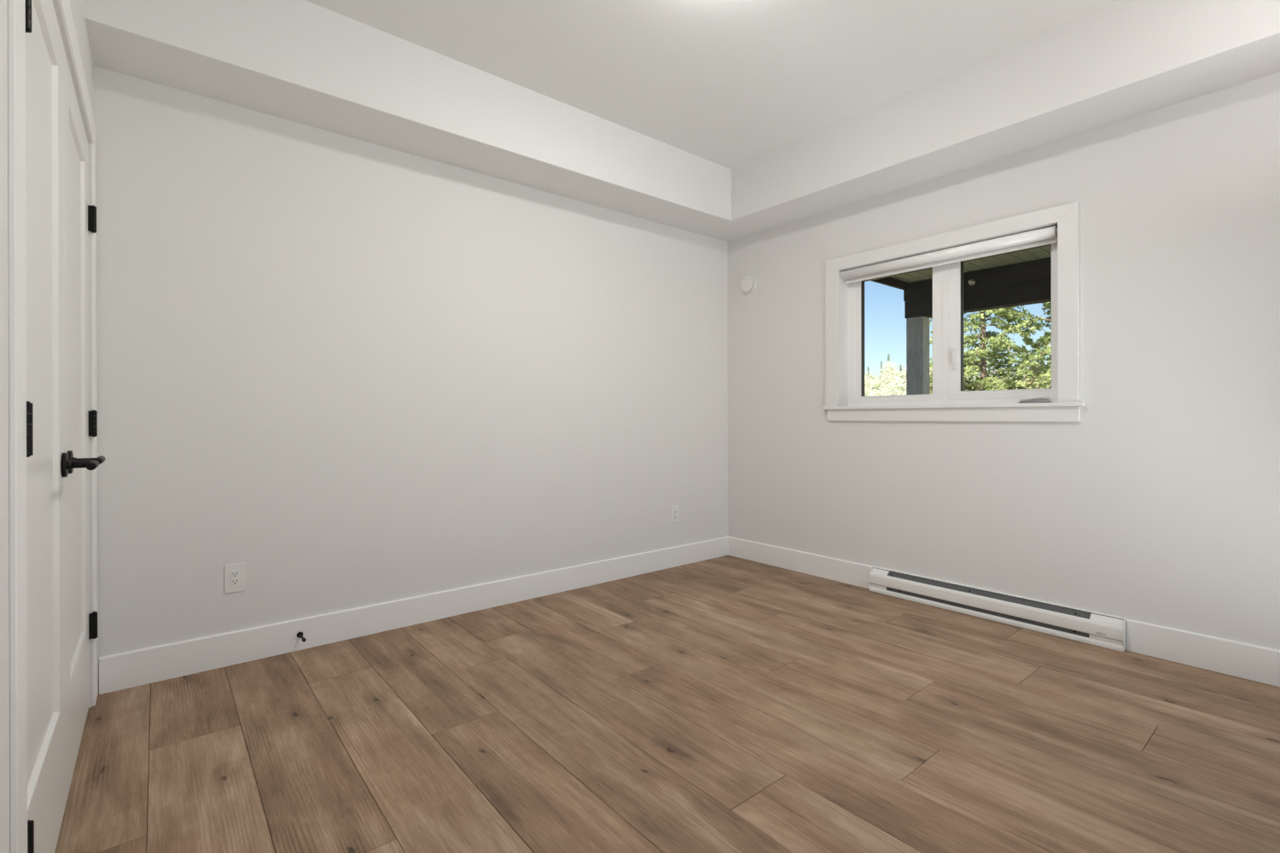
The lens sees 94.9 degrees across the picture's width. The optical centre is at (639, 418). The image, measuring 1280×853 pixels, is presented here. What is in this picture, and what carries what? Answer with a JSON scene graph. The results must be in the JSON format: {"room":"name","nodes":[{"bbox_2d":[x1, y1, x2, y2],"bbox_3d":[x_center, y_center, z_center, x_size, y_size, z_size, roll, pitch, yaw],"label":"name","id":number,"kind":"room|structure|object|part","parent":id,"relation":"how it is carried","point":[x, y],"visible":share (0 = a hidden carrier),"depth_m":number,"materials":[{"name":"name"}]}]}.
{"room":"empty bedroom","nodes":[
{"label":"empty bedroom","id":0,"kind":"room"},
{"bbox_2d":[0,0,93,852],"bbox_3d":[-1.262,-0.364,0.640,0.767,3.070,3.492,0,0,-39],"label":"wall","id":1,"kind":"structure","parent":0,"point":[77,6],"depth_m":0.93,"materials":[{"name":"paint"}]},
{"bbox_2d":[7,0,98,852],"bbox_3d":[-1.577,-0.021,1.549,0.119,2.144,1.660,0,0,-39],"label":"door frame","id":2,"kind":"structure","parent":1,"relation":"attached to","point":[16,8],"depth_m":0.97,"materials":[{"name":"paint"}]},
{"bbox_2d":[25,0,98,852],"bbox_3d":[-1.295,0.022,1.304,0.107,2.037,0.732,0,0,-39],"label":"door","id":3,"kind":"structure","parent":1,"relation":"in","point":[48,464],"depth_m":1.36,"materials":[{"name":"paint"}]},
{"bbox_3d":[-1.502,0.122,1.533,0.009,0.065,0.065,0,0,-39],"label":"handle","id":4,"kind":"part","parent":3,"relation":"part of","materials":[{"name":"black metal"}]},
{"bbox_3d":[-1.442,0.122,1.517,0.063,0.026,0.128,0,0,-39],"label":"lever","id":5,"kind":"part","parent":3,"relation":"part of","materials":[{"name":"black metal"}]},
{"bbox_2d":[64,49,105,804],"bbox_3d":[-1.759,0.022,1.867,0.107,2.037,0.721,0,0,-39],"label":"door","id":6,"kind":"structure","parent":1,"relation":"in","point":[79,218],"depth_m":1.87,"materials":[{"name":"paint"}]},
{"bbox_3d":[-1.581,0.122,1.629,0.009,0.065,0.065,0,0,-39],"label":"handle","id":7,"kind":"part","parent":6,"relation":"part of","materials":[{"name":"black metal"}]},
{"bbox_3d":[-1.585,0.122,1.691,0.063,0.026,0.128,0,0,-39],"label":"lever","id":8,"kind":"part","parent":6,"relation":"part of","materials":[{"name":"black metal"}]},
{"bbox_2d":[93,65,727,693],"bbox_3d":[-0.956,-0.367,3.245,4.550,3.070,0.140,0,0,-39],"label":"wall","id":9,"kind":"structure","parent":0,"point":[347,371],"depth_m":2.82,"materials":[{"name":"paint"}]},
{"bbox_2d":[224,562,245,593],"bbox_3d":[-1.731,0.684,2.510,0.074,0.124,0.008,0,0,-39],"label":"power outlet","id":10,"kind":"object","parent":9,"relation":"attached to","point":[235,574],"visible":1,"depth_m":2.51,"materials":[{"name":"white plastic"}]},
{"bbox_2d":[230,570,239,587],"bbox_3d":[-1.730,0.684,2.509,0.033,0.067,0.003,0,0,-39],"label":"receptacle","id":11,"kind":"object","parent":10,"relation":"attached to","point":[235,574],"depth_m":2.51,"materials":[{"name":"white plastic"}]},
{"bbox_2d":[98,536,728,694],"bbox_3d":[-0.691,0.979,3.363,3.546,0.139,0.014,0,0,-39],"label":"baseboard","id":12,"kind":"structure","parent":9,"relation":"attached to","point":[130,669],"depth_m":2.83,"materials":[{"name":"paint"}]},
{"bbox_2d":[296,632,306,642],"bbox_3d":[-1.513,0.980,2.626,0.026,0.026,0.078,0,0,-39],"label":"door stop","id":13,"kind":"object","parent":12,"relation":"attached to","point":[299,635],"visible":1,"depth_m":2.64,"materials":[{"name":"black metal"}]},
{"bbox_2d":[670,505,678,523],"bbox_3d":[0.246,0.679,4.138,0.074,0.124,0.008,0,0,-39],"label":"power outlet","id":14,"kind":"object","parent":9,"relation":"attached to","point":[674,509],"visible":1,"depth_m":4.13,"materials":[{"name":"white plastic"}]},
{"bbox_2d":[673,509,676,519],"bbox_3d":[0.247,0.679,4.136,0.033,0.067,0.003,0,0,-39],"label":"receptacle","id":15,"kind":"object","parent":14,"relation":"attached to","point":[674,510],"depth_m":4.13,"materials":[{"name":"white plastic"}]},
{"bbox_2d":[54,555,1279,852],"bbox_3d":[0.130,1.108,1.773,4.350,0.120,3.572,0,0,-39],"label":"floor","id":16,"kind":"structure","parent":0,"point":[727,704],"depth_m":1.94,"materials":[{"name":"brown wood"}]},
{"bbox_2d":[84,0,1279,242],"bbox_3d":[0.203,-1.673,1.912,4.750,0.659,3.992,0,0,-39],"label":"ceiling","id":17,"kind":"structure","parent":0,"point":[725,120],"depth_m":2.68,"materials":[{"name":"paint"}]},
{"bbox_2d":[727,71,1279,650],"bbox_3d":[1.856,-0.006,3.206,0.190,3.900,3.892,0,0,-39],"label":"wall","id":18,"kind":"structure","parent":0,"point":[1160,505],"depth_m":2.73,"materials":[{"name":"drywall"},{"name":"paint"}]},
{"bbox_2d":[739,275,756,294],"bbox_3d":[0.790,-0.982,4.320,0.038,0.140,0.140,0,0,-39],"label":"air vent","id":19,"kind":"object","parent":18,"relation":"in","point":[747,285],"visible":1,"depth_m":4.30,"materials":[{"name":"white plastic"}]},
{"bbox_2d":[822,201,1084,421],"bbox_3d":[1.698,-0.502,3.336,0.186,1.040,1.387,0,0,-39],"label":"window","id":20,"kind":"structure","parent":18,"relation":"in","point":[846,399],"depth_m":3.31,"materials":[{"name":"paint"}]},
{"bbox_3d":[1.584,-0.509,3.595,0.034,0.808,0.544,0,0,-39],"label":"frame","id":21,"kind":"part","parent":20,"relation":"part of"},
{"bbox_3d":[1.563,-0.509,3.578,0.010,0.808,0.544,0,0,-39],"label":"sash","id":22,"kind":"part","parent":20,"relation":"part of","materials":[{"name":"plastic"}]},
{"bbox_2d":[839,225,1057,284],"bbox_3d":[1.670,-0.903,3.317,0.065,0.078,1.183,0,0,-39],"label":"roller blind","id":23,"kind":"object","parent":20,"relation":"attached to","point":[1047,235],"visible":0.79,"depth_m":3.22,"materials":[{"name":"fabric"}]},
{"bbox_3d":[1.744,-0.510,3.378,0.041,0.869,1.184,0,0,-39],"label":"frame","id":24,"kind":"part","parent":20,"relation":"part of","materials":[{"name":"plastic"}]},
{"bbox_3d":[1.762,-0.338,3.307,0.010,0.073,0.012,0,0,-39],"label":"lock lever","id":25,"kind":"part","parent":20,"relation":"part of","materials":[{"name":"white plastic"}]},
{"bbox_3d":[1.680,-0.065,3.321,0.138,0.020,1.387,0,0,-39],"label":"sill","id":26,"kind":"part","parent":20,"relation":"part of","materials":[{"name":"paint"}]},
{"bbox_3d":[1.922,-0.509,3.143,0.010,0.808,0.513,0,0,-39],"label":"sash","id":27,"kind":"part","parent":20,"relation":"part of","materials":[{"name":"plastic"}]},
{"bbox_3d":[1.942,-0.509,3.159,0.034,0.808,0.513,0,0,-39],"label":"frame","id":28,"kind":"part","parent":20,"relation":"part of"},
{"bbox_3d":[2.001,-0.100,2.987,0.017,0.025,0.129,0,0,-42],"label":"crank handle","id":29,"kind":"part","parent":20,"relation":"part of","materials":[{"name":"white plastic"}]},
{"bbox_2d":[871,245,1051,318],"bbox_3d":[3.827,-1.361,3.163,2.785,0.620,6.020,0,0,-39],"label":"porch roof","id":30,"kind":"structure","parent":18,"relation":"attached to","point":[1023,277],"depth_m":5.51,"materials":[{"name":"black wood"}]},
{"bbox_2d":[968,279,975,285],"bbox_3d":[3.190,-1.313,5.663,0.060,0.060,0.060,0,0,-39],"label":"fitting","id":31,"kind":"object","parent":30,"relation":"attached to","point":[972,282],"visible":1,"depth_m":5.66,"materials":[{"name":"grey metal"}]},
{"bbox_2d":[869,566,1126,651],"bbox_3d":[1.788,0.973,3.095,0.060,0.140,1.207,0,0,-39],"label":"baseboard heater","id":32,"kind":"object","parent":18,"relation":"attached to","point":[1085,626],"visible":1,"depth_m":2.98,"materials":[{"name":"metal"}]},
{"bbox_2d":[872,583,1121,641],"bbox_3d":[1.775,1.006,3.084,0.004,0.025,1.201,0,0,-39],"label":"grille","id":33,"kind":"object","parent":32,"relation":"attached to","point":[1015,619],"depth_m":3.01,"materials":[{"name":"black metal"}]},
{"bbox_3d":[1.805,0.972,3.109,0.016,0.138,1.203,0,0,-39],"label":"plate","id":34,"kind":"part","parent":32,"relation":"part of","materials":[{"name":"metal"}]},
{"bbox_2d":[876,568,1124,626],"bbox_3d":[1.790,0.952,3.097,0.034,0.085,1.201,0,0,-39],"label":"grille","id":35,"kind":"object","parent":32,"relation":"attached to","point":[1027,610],"depth_m":3.03,"materials":[{"name":"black metal"}]},
{"bbox_3d":[2.172,0.973,2.631,0.057,0.138,0.002,0,0,-39],"label":"plate","id":36,"kind":"part","parent":32,"relation":"part of","materials":[{"name":"metal"}]},
{"bbox_2d":[727,536,1279,686],"bbox_3d":[1.783,0.975,3.137,0.014,0.139,3.479,0,0,-39],"label":"baseboard","id":37,"kind":"structure","parent":18,"relation":"attached to","point":[1259,664],"depth_m":2.54,"materials":[{"name":"paint"}]},
{"label":"outside","id":38,"kind":"structure","parent":0,"visible":0},
{"bbox_3d":[27.518,-2.614,74.458,130.000,8.545,160.000,0,0,-39],"label":"ground","id":39,"kind":"structure","parent":38,"visible":0},
{"bbox_2d":[864,372,872,389],"bbox_3d":[25.394,-3.391,65.977,2.022,3.610,1.901,0,0,-32],"label":"tree","id":40,"kind":"object","parent":39,"relation":"on","point":[868,375],"visible":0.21,"depth_m":65.55,"materials":[{"name":"green plant"}]},
{"bbox_2d":[866,366,870,384],"bbox_3d":[26.806,-3.983,69.000,1.174,4.154,1.300,0,0,11],"label":"conifer","id":41,"kind":"object","parent":39,"relation":"on","point":[868,368],"visible":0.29,"depth_m":68.90,"materials":[{"name":"green plant"}]},
{"bbox_2d":[864,378,874,390],"bbox_3d":[23.974,-2.715,60.760,1.760,3.090,1.872,0,0,-20],"label":"tree","id":42,"kind":"object","parent":39,"relation":"on","point":[870,380],"visible":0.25,"depth_m":60.70,"materials":[{"name":"green plant"}]},
{"bbox_2d":[866,389,884,395],"bbox_3d":[16.765,-0.611,41.810,1.904,2.946,1.573,0,0,-4],"label":"tree","id":43,"kind":"object","parent":39,"relation":"on","point":[873,392],"visible":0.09,"depth_m":41.55,"materials":[{"name":"green plant"}]},
{"bbox_2d":[869,379,886,391],"bbox_3d":[21.933,-1.983,54.076,1.583,3.125,1.917,0,0,0],"label":"tree","id":44,"kind":"object","parent":39,"relation":"on","point":[875,385],"visible":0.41,"depth_m":53.92,"materials":[{"name":"green plant"}]},
{"bbox_2d":[870,387,890,395],"bbox_3d":[15.722,-0.389,37.856,1.815,3.209,1.931,0,0,-25],"label":"tree","id":45,"kind":"object","parent":39,"relation":"on","point":[886,392],"visible":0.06,"depth_m":37.81,"materials":[{"name":"green plant"}]},
{"bbox_2d":[878,360,883,378],"bbox_3d":[30.422,-4.832,74.016,1.181,4.762,1.299,0,0,38],"label":"conifer","id":46,"kind":"object","parent":39,"relation":"on","point":[881,367],"visible":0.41,"depth_m":73.94,"materials":[{"name":"green plant"}]},
{"bbox_2d":[874,374,890,389],"bbox_3d":[26.054,-3.035,62.665,2.090,3.259,1.726,0,0,-24],"label":"tree","id":47,"kind":"object","parent":39,"relation":"on","point":[882,379],"visible":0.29,"depth_m":62.29,"materials":[{"name":"green plant"}]},
{"bbox_2d":[879,365,897,376],"bbox_3d":[29.254,-4.104,69.185,2.547,4.162,2.104,0,0,21],"label":"tree","id":48,"kind":"object","parent":39,"relation":"on","point":[890,365],"visible":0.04,"depth_m":69.02,"materials":[{"name":"green plant"}]},
{"bbox_2d":[883,379,901,395],"bbox_3d":[20.418,-1.418,46.721,1.770,3.362,2.143,0,0,-5],"label":"tree","id":49,"kind":"object","parent":39,"relation":"on","point":[899,383],"visible":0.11,"depth_m":46.63,"materials":[{"name":"green plant"}]},
{"bbox_2d":[881,360,904,387],"bbox_3d":[28.231,-4.156,66.293,2.658,4.845,2.499,0,0,-33],"label":"tree","id":50,"kind":"object","parent":39,"relation":"on","point":[890,370],"visible":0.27,"depth_m":66.36,"materials":[{"name":"green plant"}]},
{"bbox_2d":[884,370,905,384],"bbox_3d":[24.174,-2.562,55.120,2.122,3.859,2.569,0,0,-1],"label":"tree","id":51,"kind":"object","parent":39,"relation":"on","point":[900,374],"visible":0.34,"depth_m":54.81,"materials":[{"name":"green plant"}]},
{"bbox_2d":[887,376,906,395],"bbox_3d":[17.365,-0.921,39.553,2.198,3.823,2.066,0,0,11],"label":"tree","id":52,"kind":"object","parent":39,"relation":"on","point":[900,387],"visible":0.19,"depth_m":39.61,"materials":[{"name":"green plant"}]},
{"bbox_2d":[906,316,929,395],"bbox_3d":[2.922,0.143,6.175,0.190,2.392,0.222,0,0,-39],"label":"porch post","id":53,"kind":"object","parent":39,"relation":"on","point":[917,328],"visible":0.21,"depth_m":6.12,"materials":[{"name":"grey wood"}]},
{"bbox_2d":[900,367,980,395],"bbox_3d":[7.081,0.087,13.717,2.257,2.879,3.061,0,0,7],"label":"shrub","id":54,"kind":"object","parent":39,"relation":"on","point":[930,371],"visible":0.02,"depth_m":13.99,"materials":[{"name":"green plant"}]},
{"bbox_2d":[929,302,1051,394],"bbox_3d":[7.076,-1.680,12.002,2.970,6.457,3.252,0,0,27],"label":"tree","id":55,"kind":"object","parent":39,"relation":"on","point":[1010,316],"visible":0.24,"depth_m":11.68,"materials":[{"name":"green plant"}]},
{"bbox_2d":[963,344,1051,390],"bbox_3d":[8.581,-0.064,13.219,2.937,3.215,3.461,0,0,32],"label":"shrub","id":56,"kind":"object","parent":39,"relation":"on","point":[977,376],"visible":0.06,"depth_m":12.50,"materials":[{"name":"green plant"}]},
{"bbox_2d":[977,302,1051,389],"bbox_3d":[7.801,-1.288,10.370,3.151,5.680,2.744,0,0,12],"label":"tree","id":57,"kind":"object","parent":39,"relation":"on","point":[1047,376],"visible":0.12,"depth_m":10.70,"materials":[{"name":"green plant"}]},
{"bbox_2d":[996,361,1051,389],"bbox_3d":[8.656,0.143,11.511,2.971,2.763,2.597,0,0,26],"label":"shrub","id":58,"kind":"object","parent":39,"relation":"on","point":[1034,371],"visible":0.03,"depth_m":11.99,"materials":[{"name":"green plant"}]},
{"bbox_2d":[1039,331,1051,370],"bbox_3d":[12.404,-1.571,15.933,3.624,6.485,2.995,0,0,-39],"label":"tree","id":59,"kind":"object","parent":39,"relation":"on","point":[1041,337],"visible":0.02,"depth_m":16.34,"materials":[{"name":"green plant"}]}
]}

